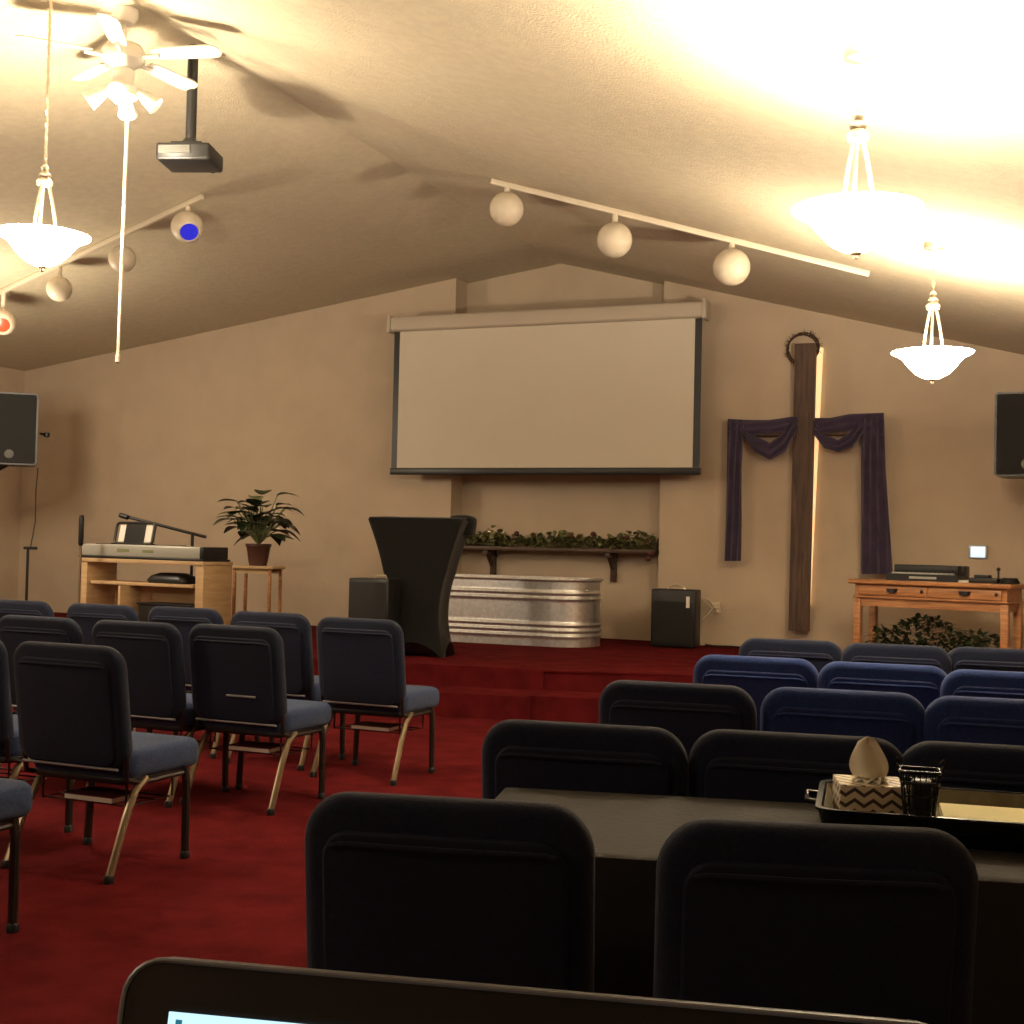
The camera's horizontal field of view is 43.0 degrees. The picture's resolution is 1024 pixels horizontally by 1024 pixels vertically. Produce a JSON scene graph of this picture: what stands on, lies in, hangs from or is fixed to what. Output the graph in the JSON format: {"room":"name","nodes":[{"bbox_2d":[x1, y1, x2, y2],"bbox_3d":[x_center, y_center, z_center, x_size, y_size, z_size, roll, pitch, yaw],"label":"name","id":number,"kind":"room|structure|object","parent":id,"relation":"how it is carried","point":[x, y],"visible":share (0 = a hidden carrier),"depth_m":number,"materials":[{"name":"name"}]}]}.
{"room":"house of worship","nodes":[
{"label":"house of worship","id":0,"kind":"room"},
{"bbox_2d":[0,367,24,599],"bbox_3d":[-9.510,-0.394,8.599,0.100,3.398,17.105,1,-2,22],"label":"wall","id":1,"kind":"structure","parent":0,"point":[11,380],"depth_m":16.33,"materials":[{"name":"paint"}]},
{"bbox_2d":[0,392,49,470],"bbox_3d":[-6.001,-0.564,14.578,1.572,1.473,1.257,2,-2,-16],"label":"wall speaker","id":2,"kind":"object","parent":1,"relation":"attached to","point":[18,411],"visible":1,"depth_m":14.13,"materials":[{"name":"black plastic"}]},
{"bbox_2d":[0,393,36,463],"bbox_3d":[-5.449,-0.908,14.110,0.529,0.747,0.022,2,-2,-16],"label":"grille","id":3,"kind":"object","parent":2,"relation":"attached to","point":[18,411],"depth_m":14.12,"materials":[{"name":"grey"}]},
{"bbox_2d":[30,468,38,547],"bbox_3d":[-4.977,-0.066,13.582,0.035,0.863,1.322,2,-2,-18],"label":"cable","id":4,"kind":"object","parent":2,"relation":"hanging from","point":[37,468],"visible":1,"depth_m":13.52,"materials":[{"name":"black plastic"}]},
{"bbox_2d":[0,707,650,1023],"bbox_3d":[-2.833,1.442,6.025,14.650,0.100,17.905,1,-2,22],"label":"floor","id":5,"kind":"structure","parent":0,"point":[239,895],"depth_m":5.10,"materials":[{"name":"red carpet"}]},
{"bbox_2d":[0,778,32,933],"bbox_3d":[-1.930,0.923,4.188,0.542,0.885,0.586,1,-2,23],"label":"chair","id":6,"kind":"object","parent":5,"relation":"on","point":[16,796],"visible":1,"depth_m":4.25,"materials":[{"name":"blue fabric"}]},
{"bbox_2d":[0,599,53,618],"bbox_3d":[-3.038,1.008,8.443,0.542,0.885,0.586,1,-2,23],"label":"chair","id":7,"kind":"object","parent":5,"relation":"on","point":[7,607],"visible":0.2,"depth_m":8.16,"materials":[{"name":"blue fabric"}]},
{"bbox_2d":[0,641,73,832],"bbox_3d":[-2.243,0.953,5.644,0.542,0.885,0.586,1,-2,23],"label":"chair","id":8,"kind":"object","parent":5,"relation":"on","point":[10,747],"visible":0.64,"depth_m":5.38,"materials":[{"name":"blue fabric"}]},
{"bbox_2d":[0,615,132,795],"bbox_3d":[-2.337,0.983,6.863,0.542,0.885,0.586,1,-2,23],"label":"chair","id":9,"kind":"object","parent":5,"relation":"on","point":[15,630],"visible":0.35,"depth_m":6.62,"materials":[{"name":"blue fabric"}]},
{"bbox_2d":[1,641,198,884],"bbox_3d":[-1.629,0.957,5.230,0.542,0.885,0.586,1,-2,23],"label":"chair","id":10,"kind":"object","parent":5,"relation":"on","point":[73,702],"visible":0.99,"depth_m":5.01,"materials":[{"name":"blue fabric"}]},
{"bbox_2d":[64,786,139,803],"bbox_3d":[-1.632,1.126,5.176,0.240,0.024,0.165,1,-2,23],"label":"hymnal","id":11,"kind":"object","parent":10,"relation":"on","point":[106,795],"visible":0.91,"depth_m":5.13,"materials":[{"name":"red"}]},
{"bbox_2d":[67,603,177,735],"bbox_3d":[-2.432,1.015,8.188,0.542,0.885,0.586,1,-2,23],"label":"chair","id":12,"kind":"object","parent":5,"relation":"on","point":[86,615],"visible":0.26,"depth_m":7.96,"materials":[{"name":"blue fabric"}]},
{"bbox_2d":[86,620,228,807],"bbox_3d":[-1.777,0.990,6.643,0.542,0.885,0.586,1,-2,23],"label":"chair","id":13,"kind":"object","parent":5,"relation":"on","point":[152,652],"visible":0.53,"depth_m":6.38,"materials":[{"name":"blue fabric"}]},
{"bbox_2d":[148,606,259,758],"bbox_3d":[-1.890,1.024,8.061,0.542,0.885,0.586,1,-2,23],"label":"chair","id":14,"kind":"object","parent":5,"relation":"on","point":[184,619],"visible":0.27,"depth_m":7.81,"materials":[{"name":"blue fabric"}]},
{"bbox_2d":[180,624,330,815],"bbox_3d":[-1.259,0.999,6.513,0.542,0.885,0.586,1,-2,23],"label":"chair","id":15,"kind":"object","parent":5,"relation":"on","point":[238,676],"visible":0.98,"depth_m":6.30,"materials":[{"name":"blue fabric"}]},
{"bbox_2d":[228,741,283,753],"bbox_3d":[-1.262,1.168,6.459,0.240,0.024,0.165,1,-2,23],"label":"hymnal","id":16,"kind":"object","parent":15,"relation":"on","point":[247,746],"visible":0.8,"depth_m":6.41,"materials":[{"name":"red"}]},
{"bbox_2d":[229,611,345,770],"bbox_3d":[-1.314,1.029,7.728,0.542,0.885,0.586,1,-2,23],"label":"chair","id":17,"kind":"object","parent":5,"relation":"on","point":[295,630],"visible":0.47,"depth_m":7.44,"materials":[{"name":"blue fabric"}]},
{"bbox_2d":[309,617,438,785],"bbox_3d":[-0.753,1.032,7.335,0.542,0.885,0.586,1,-2,23],"label":"chair","id":18,"kind":"object","parent":5,"relation":"on","point":[361,661],"visible":0.98,"depth_m":7.12,"materials":[{"name":"blue fabric"}]},
{"bbox_2d":[351,721,402,731],"bbox_3d":[-0.756,1.201,7.281,0.240,0.024,0.165,1,-2,23],"label":"hymnal","id":19,"kind":"object","parent":18,"relation":"on","point":[365,725],"visible":0.89,"depth_m":7.23,"materials":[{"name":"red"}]},
{"bbox_2d":[54,612,739,691],"bbox_3d":[-0.373,1.435,12.046,14.250,0.340,4.305,1,-2,22],"label":"stage platform","id":20,"kind":"object","parent":5,"relation":"on","point":[583,669],"visible":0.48,"depth_m":10.56,"materials":[{"name":"red carpet"}]},
{"bbox_2d":[23,546,36,600],"bbox_3d":[-4.846,0.765,12.982,0.280,0.842,0.280,1,-2,22],"label":"microphone stand","id":21,"kind":"object","parent":20,"relation":"on","point":[27,548],"visible":0.38,"depth_m":12.97,"materials":[{"name":"black metal"}]},
{"bbox_2d":[78,515,83,602],"bbox_3d":[-4.218,0.611,12.686,0.280,1.164,0.280,1,-2,22],"label":"microphone stand","id":22,"kind":"object","parent":20,"relation":"on","point":[81,517],"visible":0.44,"depth_m":12.68,"materials":[{"name":"brown metal"}]},
{"bbox_2d":[78,558,232,624],"bbox_3d":[-3.540,0.837,12.720,1.646,0.745,0.500,0,-2,29],"label":"desk","id":23,"kind":"object","parent":20,"relation":"on","point":[212,587],"visible":0.61,"depth_m":12.70,"materials":[{"name":"brown wood"}]},
{"bbox_2d":[91,580,194,587],"bbox_3d":[-3.518,0.706,12.759,1.346,0.030,0.360,0,-2,29],"label":"shelf","id":24,"kind":"object","parent":23,"relation":"attached to","point":[94,583],"depth_m":12.78,"materials":[{"name":"brown wood"}]},
{"bbox_2d":[78,543,229,561],"bbox_3d":[-3.520,0.393,12.749,1.646,0.146,0.380,0,-2,29],"label":"electronic keyboard","id":25,"kind":"object","parent":23,"relation":"on","point":[98,550],"visible":0.93,"depth_m":12.51,"materials":[{"name":"silver metal"}]},
{"bbox_2d":[111,521,156,544],"bbox_3d":[-3.764,0.214,12.952,0.548,0.237,0.085,0,-2,29],"label":"sheet music stand","id":26,"kind":"object","parent":25,"relation":"on","point":[133,532],"visible":0.83,"depth_m":12.95,"materials":[{"name":"black plastic"}]},
{"bbox_2d":[147,572,195,583],"bbox_3d":[-3.291,0.641,12.624,0.520,0.100,0.260,0,-2,29],"label":"cloth bag","id":27,"kind":"object","parent":23,"relation":"on","point":[162,577],"visible":0.88,"depth_m":12.51,"materials":[{"name":"black fabric"}]},
{"bbox_2d":[118,513,206,574],"bbox_3d":[-3.584,0.621,13.367,0.933,1.210,0.297,1,-2,15],"label":"boom stand","id":28,"kind":"object","parent":20,"relation":"on","point":[121,515],"visible":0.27,"depth_m":13.32,"materials":[{"name":"black metal"}]},
{"bbox_2d":[137,602,194,621],"bbox_3d":[-3.267,1.046,12.537,0.724,0.330,0.260,0,-2,29],"label":"storage box","id":29,"kind":"object","parent":20,"relation":"on","point":[145,608],"visible":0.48,"depth_m":12.54,"materials":[{"name":"black plastic"}]},
{"bbox_2d":[232,565,285,616],"bbox_3d":[-2.604,0.897,13.280,0.460,0.697,0.360,1,-2,12],"label":"plant stand","id":30,"kind":"object","parent":20,"relation":"on","point":[245,569],"visible":0.66,"depth_m":13.17,"materials":[{"name":"brown wood"}]},
{"bbox_2d":[214,489,303,565],"bbox_3d":[-2.558,0.157,13.326,0.914,0.786,0.905,1,-2,22],"label":"potted plant","id":31,"kind":"object","parent":30,"relation":"on","point":[258,553],"visible":1,"depth_m":13.23,"materials":[{"name":"green plant"}]},
{"bbox_2d":[348,574,400,624],"bbox_3d":[-1.162,0.873,10.976,0.360,0.692,0.308,1,-2,16],"label":"monitor speaker","id":32,"kind":"object","parent":20,"relation":"on","point":[369,598],"visible":0.64,"depth_m":10.84},
{"bbox_2d":[350,582,385,618],"bbox_3d":[-1.204,0.884,10.833,0.320,0.600,0.010,1,-2,16],"label":"grille","id":33,"kind":"object","parent":32,"relation":"attached to","point":[367,599],"depth_m":10.83,"materials":[{"name":"black fabric"}]},
{"bbox_2d":[368,515,476,657],"bbox_3d":[-0.783,0.625,11.274,0.875,1.220,0.455,1,-2,12],"label":"lectern","id":34,"kind":"object","parent":20,"relation":"on","point":[425,553],"visible":0.86,"depth_m":11.10,"materials":[{"name":"black fabric"}]},
{"bbox_2d":[448,574,602,647],"bbox_3d":[-0.043,0.971,13.038,1.958,0.656,0.778,1,-2,22],"label":"tank","id":35,"kind":"object","parent":20,"relation":"on","point":[544,611],"visible":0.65,"depth_m":12.60,"materials":[{"name":"metal"}]},
{"bbox_2d":[651,584,700,648],"bbox_3d":[1.616,1.019,12.825,0.440,0.624,0.311,1,-2,18],"label":"amplifier","id":36,"kind":"object","parent":20,"relation":"on","point":[675,613],"visible":1,"depth_m":12.69,"materials":[{"name":"black plastic"}]},
{"bbox_2d":[653,601,692,643],"bbox_3d":[1.569,1.076,12.684,0.380,0.400,0.008,1,-2,18],"label":"grille","id":37,"kind":"object","parent":36,"relation":"attached to","point":[672,620],"depth_m":12.68,"materials":[{"name":"black fabric"}]},
{"bbox_2d":[701,597,712,619],"bbox_3d":[1.950,0.960,12.935,0.123,0.216,0.209,1,-1,4],"label":"power cable","id":38,"kind":"object","parent":36,"relation":"attached to","point":[704,599],"visible":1,"depth_m":12.95,"materials":[{"name":"beige plastic"}]},
{"bbox_2d":[705,644,740,647],"bbox_3d":[2.247,1.336,12.843,0.836,0.016,0.102,0,-2,37],"label":"cable","id":39,"kind":"object","parent":20,"relation":"on","point":[705,644],"visible":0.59,"depth_m":12.95,"materials":[{"name":"black plastic"}]},
{"bbox_2d":[863,613,999,652],"bbox_3d":[3.669,1.078,11.334,1.260,0.391,0.499,0,-2,38],"label":"greenery","id":40,"kind":"object","parent":20,"relation":"on","point":[980,641],"visible":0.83,"depth_m":11.30,"materials":[{"name":"green plant"}]},
{"bbox_2d":[848,578,1023,652],"bbox_3d":[3.699,0.948,11.334,1.425,0.785,0.510,0,-2,38],"label":"console table","id":41,"kind":"object","parent":20,"relation":"on","point":[1004,599],"depth_m":11.09,"materials":[{"name":"brown wood"}]},
{"bbox_2d":[886,564,969,581],"bbox_3d":[3.642,0.535,11.389,0.640,0.140,0.302,0,-2,38],"label":"mixer","id":42,"kind":"object","parent":41,"relation":"on","point":[903,572],"visible":1,"depth_m":11.30,"materials":[{"name":"black plastic"}]},
{"bbox_2d":[968,567,1001,583],"bbox_3d":[4.032,0.536,11.062,0.240,0.140,0.170,0,-2,38],"label":"receiver","id":43,"kind":"object","parent":41,"relation":"on","point":[977,578],"visible":0.95,"depth_m":11.02,"materials":[{"name":"black plastic"}]},
{"bbox_2d":[304,791,594,992],"bbox_3d":[-0.077,0.918,2.371,0.493,0.885,0.586,1,-2,9],"label":"chair","id":44,"kind":"object","parent":5,"relation":"on","point":[477,890],"visible":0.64,"depth_m":2.11,"materials":[{"name":"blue fabric"}]},
{"bbox_2d":[406,684,601,722],"bbox_3d":[-1.007,1.459,10.426,14.407,0.180,0.900,1,-2,15],"label":"step","id":45,"kind":"structure","parent":5,"relation":"on","point":[454,701],"depth_m":9.73,"materials":[{"name":"red carpet"}]},
{"bbox_2d":[481,719,687,798],"bbox_3d":[0.214,0.949,3.307,0.500,0.885,0.586,1,-2,13],"label":"chair","id":46,"kind":"object","parent":5,"relation":"on","point":[516,753],"visible":0.28,"depth_m":3.05,"materials":[{"name":"blue fabric"}]},
{"bbox_2d":[599,680,756,760],"bbox_3d":[0.572,0.983,4.289,0.500,0.885,0.586,1,-2,16],"label":"chair","id":47,"kind":"object","parent":5,"relation":"on","point":[688,711],"visible":0.24,"depth_m":4.03,"materials":[{"name":"blue fabric"}]},
{"bbox_2d":[693,654,818,730],"bbox_3d":[1.027,1.022,5.372,0.500,0.885,0.586,1,-2,17],"label":"chair","id":48,"kind":"object","parent":5,"relation":"on","point":[758,676],"visible":0.25,"depth_m":5.12,"materials":[{"name":"blue fabric"}]},
{"bbox_2d":[738,638,841,673],"bbox_3d":[1.397,1.058,6.430,0.500,0.885,0.586,1,-2,18],"label":"chair","id":49,"kind":"object","parent":5,"relation":"on","point":[818,653],"visible":0.21,"depth_m":6.17,"materials":[{"name":"blue fabric"}]},
{"bbox_2d":[688,729,901,802],"bbox_3d":[0.702,0.958,3.220,0.500,0.885,0.586,1,-2,13],"label":"chair","id":50,"kind":"object","parent":5,"relation":"on","point":[722,763],"visible":0.19,"depth_m":2.97,"materials":[{"name":"blue fabric"}]},
{"bbox_2d":[651,818,978,1023],"bbox_3d":[0.481,0.927,2.232,0.493,0.885,0.586,1,-1,5],"label":"chair","id":51,"kind":"object","parent":5,"relation":"on","point":[848,919],"visible":0.92,"depth_m":1.97,"materials":[{"name":"blue fabric"}]},
{"bbox_2d":[760,687,924,754],"bbox_3d":[1.068,0.992,4.193,0.500,0.885,0.586,1,-2,16],"label":"chair","id":52,"kind":"object","parent":5,"relation":"on","point":[897,718],"visible":0.28,"depth_m":3.93,"materials":[{"name":"blue fabric"}]},
{"bbox_2d":[817,661,946,709],"bbox_3d":[1.480,1.027,5.180,0.500,0.885,0.586,1,-2,17],"label":"chair","id":53,"kind":"object","parent":5,"relation":"on","point":[922,682],"visible":0.27,"depth_m":4.92,"materials":[{"name":"blue fabric"}]},
{"bbox_2d":[841,643,951,674],"bbox_3d":[1.847,1.063,6.250,0.500,0.885,0.586,1,-2,18],"label":"chair","id":54,"kind":"object","parent":5,"relation":"on","point":[936,656],"visible":0.23,"depth_m":5.99,"materials":[{"name":"blue fabric"}]},
{"bbox_2d":[901,741,1023,791],"bbox_3d":[1.155,0.966,3.106,0.500,0.885,0.586,1,-2,13],"label":"chair","id":55,"kind":"object","parent":5,"relation":"on","point":[996,767],"visible":0.16,"depth_m":2.87,"materials":[{"name":"blue fabric"}]},
{"bbox_2d":[923,696,1023,745],"bbox_3d":[1.527,0.999,4.048,0.500,0.885,0.586,1,-2,16],"label":"chair","id":56,"kind":"object","parent":5,"relation":"on","point":[967,719],"visible":0.2,"depth_m":3.82,"materials":[{"name":"blue fabric"}]},
{"bbox_2d":[940,669,1023,698],"bbox_3d":[1.885,1.030,4.959,0.500,0.885,0.586,1,-2,17],"label":"chair","id":57,"kind":"object","parent":5,"relation":"on","point":[961,682],"visible":0.24,"depth_m":4.73,"materials":[{"name":"blue fabric"}]},
{"bbox_2d":[948,647,1023,671],"bbox_3d":[2.300,1.071,6.147,0.500,0.885,0.586,1,-2,18],"label":"chair","id":58,"kind":"object","parent":5,"relation":"on","point":[973,658],"visible":0.29,"depth_m":5.91,"materials":[{"name":"blue fabric"}]},
{"bbox_3d":[0.837,1.018,2.540,1.830,0.735,0.600,1,-2,9],"label":"folding table","id":59,"kind":"object","parent":5,"relation":"on","visible":0},
{"bbox_2d":[495,787,1023,1023],"bbox_3d":[0.843,0.764,2.543,1.866,0.244,0.643,1,-2,9],"label":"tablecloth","id":60,"kind":"object","parent":59,"relation":"on","point":[628,832],"visible":0.35,"depth_m":2.33,"materials":[{"name":"black fabric"}]},
{"bbox_2d":[804,780,1023,852],"bbox_3d":[0.856,0.612,2.616,0.525,0.060,0.345,1,-2,15],"label":"serving tray","id":61,"kind":"object","parent":60,"relation":"on","point":[991,835],"visible":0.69,"depth_m":2.48,"materials":[{"name":"black plastic"}]},
{"bbox_2d":[832,736,907,813],"bbox_3d":[0.727,0.535,2.641,0.132,0.158,0.125,1,-2,7],"label":"tissue box","id":62,"kind":"object","parent":61,"relation":"on","point":[869,788],"visible":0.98,"depth_m":2.61,"materials":[{"name":"white cardboard"}]},
{"bbox_2d":[894,756,945,815],"bbox_3d":[0.799,0.548,2.548,0.097,0.132,0.067,1,-2,15],"label":"wire basket","id":63,"kind":"object","parent":61,"relation":"on","point":[924,800],"visible":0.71,"depth_m":2.53,"materials":[{"name":"black metal"}]},
{"bbox_2d":[939,803,1023,822],"bbox_3d":[0.939,0.607,2.560,0.175,0.018,0.200,1,-2,15],"label":"paper sheet","id":64,"kind":"object","parent":61,"relation":"in","point":[992,813],"visible":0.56,"depth_m":2.59,"materials":[{"name":"beige paper"}]},
{"bbox_3d":[-0.040,0.888,0.406,0.800,0.844,0.400,1,-2,11],"label":"desk","id":65,"kind":"object","parent":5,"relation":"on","visible":0},
{"bbox_2d":[117,957,926,1023],"bbox_3d":[-0.026,0.335,0.428,0.375,0.257,0.315,1,-2,11],"label":"laptop","id":66,"kind":"object","parent":65,"relation":"on","point":[161,990],"visible":1,"depth_m":0.58,"materials":[{"name":"black plastic"}]},
{"bbox_2d":[0,0,1023,370],"bbox_3d":[-2.770,-2.124,6.072,14.450,1.970,17.605,1,-2,22],"label":"ceiling","id":67,"kind":"structure","parent":0,"point":[361,144],"depth_m":8.53,"materials":[{"name":"white paint"}]},
{"bbox_2d":[0,0,90,271],"bbox_3d":[-2.583,-2.130,7.213,0.512,1.608,0.512,1,-2,22],"label":"pendant lamp","id":68,"kind":"object","parent":67,"relation":"hanging from","point":[42,246],"visible":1,"depth_m":7.12,"materials":[{"name":"white glass"}]},
{"bbox_2d":[0,194,203,334],"bbox_3d":[-4.130,-2.191,12.089,4.084,0.890,0.270,0,-2,40],"label":"track light","id":69,"kind":"object","parent":67,"relation":"attached to","point":[187,226],"visible":0.96,"depth_m":11.47,"materials":[{"name":"white metal"}]},
{"bbox_2d":[15,5,221,362],"bbox_3d":[-2.251,-1.898,7.582,1.138,2.080,1.119,1,-2,22],"label":"ceiling fan","id":70,"kind":"object","parent":67,"relation":"hanging from","point":[124,56],"visible":1,"depth_m":7.53,"materials":[{"name":"white plastic"}]},
{"bbox_2d":[156,44,222,172],"bbox_3d":[-2.002,-2.537,8.139,0.340,0.762,0.344,1,-1,4],"label":"ceiling projector","id":71,"kind":"object","parent":67,"relation":"hanging from","point":[188,155],"visible":0.91,"depth_m":8.08,"materials":[{"name":"black plastic"}]},
{"bbox_2d":[490,178,869,285],"bbox_3d":[1.274,-2.153,9.994,2.910,0.821,0.282,1,-1,5],"label":"track light","id":72,"kind":"object","parent":67,"relation":"attached to","point":[731,266],"visible":1,"depth_m":9.95,"materials":[{"name":"white metal"}]},
{"bbox_2d":[791,45,923,260],"bbox_3d":[1.382,-1.431,5.199,0.512,0.858,0.512,1,-2,22],"label":"pendant lamp","id":73,"kind":"object","parent":67,"relation":"hanging from","point":[855,223],"visible":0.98,"depth_m":5.10,"materials":[{"name":"white glass"}]},
{"bbox_2d":[891,241,974,383],"bbox_3d":[2.706,-1.279,8.358,0.512,0.920,0.512,1,-2,22],"label":"pendant lamp","id":74,"kind":"object","parent":67,"relation":"hanging from","point":[931,362],"visible":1,"depth_m":8.27,"materials":[{"name":"white glass"}]},
{"bbox_2d":[18,264,1023,651],"bbox_3d":[0.449,-0.527,13.998,14.250,4.402,0.400,1,-2,22],"label":"wall","id":75,"kind":"structure","parent":0,"point":[300,404],"depth_m":14.25,"materials":[{"name":"paint"}]},
{"bbox_2d":[386,299,709,474],"bbox_3d":[0.330,-1.248,13.630,3.538,1.732,0.413,1,-2,22],"label":"projection screen","id":76,"kind":"object","parent":75,"relation":"attached to","point":[598,390],"visible":1,"depth_m":13.46,"materials":[{"name":"beige fabric"}]},
{"bbox_2d":[463,546,658,581],"bbox_3d":[0.447,0.557,13.899,2.317,0.350,0.300,1,-2,22],"label":"wall shelf","id":77,"kind":"object","parent":75,"relation":"attached to","point":[490,551],"visible":0.78,"depth_m":13.75,"materials":[{"name":"brown wood"}]},
{"bbox_2d":[465,525,658,560],"bbox_3d":[0.431,0.322,13.845,2.456,0.355,0.362,1,-2,22],"label":"ivy garland","id":78,"kind":"object","parent":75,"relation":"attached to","point":[562,536],"visible":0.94,"depth_m":13.77,"materials":[{"name":"green plant"}]},
{"bbox_2d":[712,602,720,613],"bbox_3d":[2.046,0.964,13.042,0.090,0.120,0.062,1,-2,22],"label":"wall outlet","id":79,"kind":"object","parent":75,"relation":"attached to","point":[716,605],"visible":1,"depth_m":13.05,"materials":[{"name":"beige plastic"}]},
{"bbox_2d":[727,343,850,631],"bbox_3d":[2.849,-0.241,12.702,1.500,2.800,0.164,1,-2,22],"label":"wooden cross","id":80,"kind":"object","parent":75,"relation":"attached to","point":[805,362],"depth_m":12.63,"materials":[{"name":"brown wood"}]},
{"bbox_2d":[784,331,822,366],"bbox_3d":[2.857,-1.603,12.769,0.389,0.397,0.028,1,-2,22],"label":"wreath","id":81,"kind":"object","parent":80,"relation":"hanging from","point":[816,340],"depth_m":12.78,"materials":[{"name":"brown"}]},
{"bbox_2d":[724,413,892,573],"bbox_3d":[2.864,-0.182,12.576,1.606,1.533,0.060,1,-2,22],"label":"draped cloth","id":82,"kind":"object","parent":80,"relation":"hanging from","point":[876,554],"visible":1,"depth_m":12.44,"materials":[{"name":"purple fabric"}]},
{"bbox_2d":[968,545,987,558],"bbox_3d":[4.351,0.373,12.140,0.170,0.130,0.027,1,-2,22],"label":"wall control","id":83,"kind":"object","parent":75,"relation":"attached to","point":[974,551],"visible":1,"depth_m":12.13,"materials":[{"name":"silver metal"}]},
{"bbox_2d":[994,392,1023,478],"bbox_3d":[4.583,-0.645,11.502,0.520,0.720,1.104,1,-2,24],"label":"wall speaker","id":84,"kind":"object","parent":75,"relation":"attached to","point":[1009,406],"visible":1,"depth_m":11.07,"materials":[{"name":"black plastic"}]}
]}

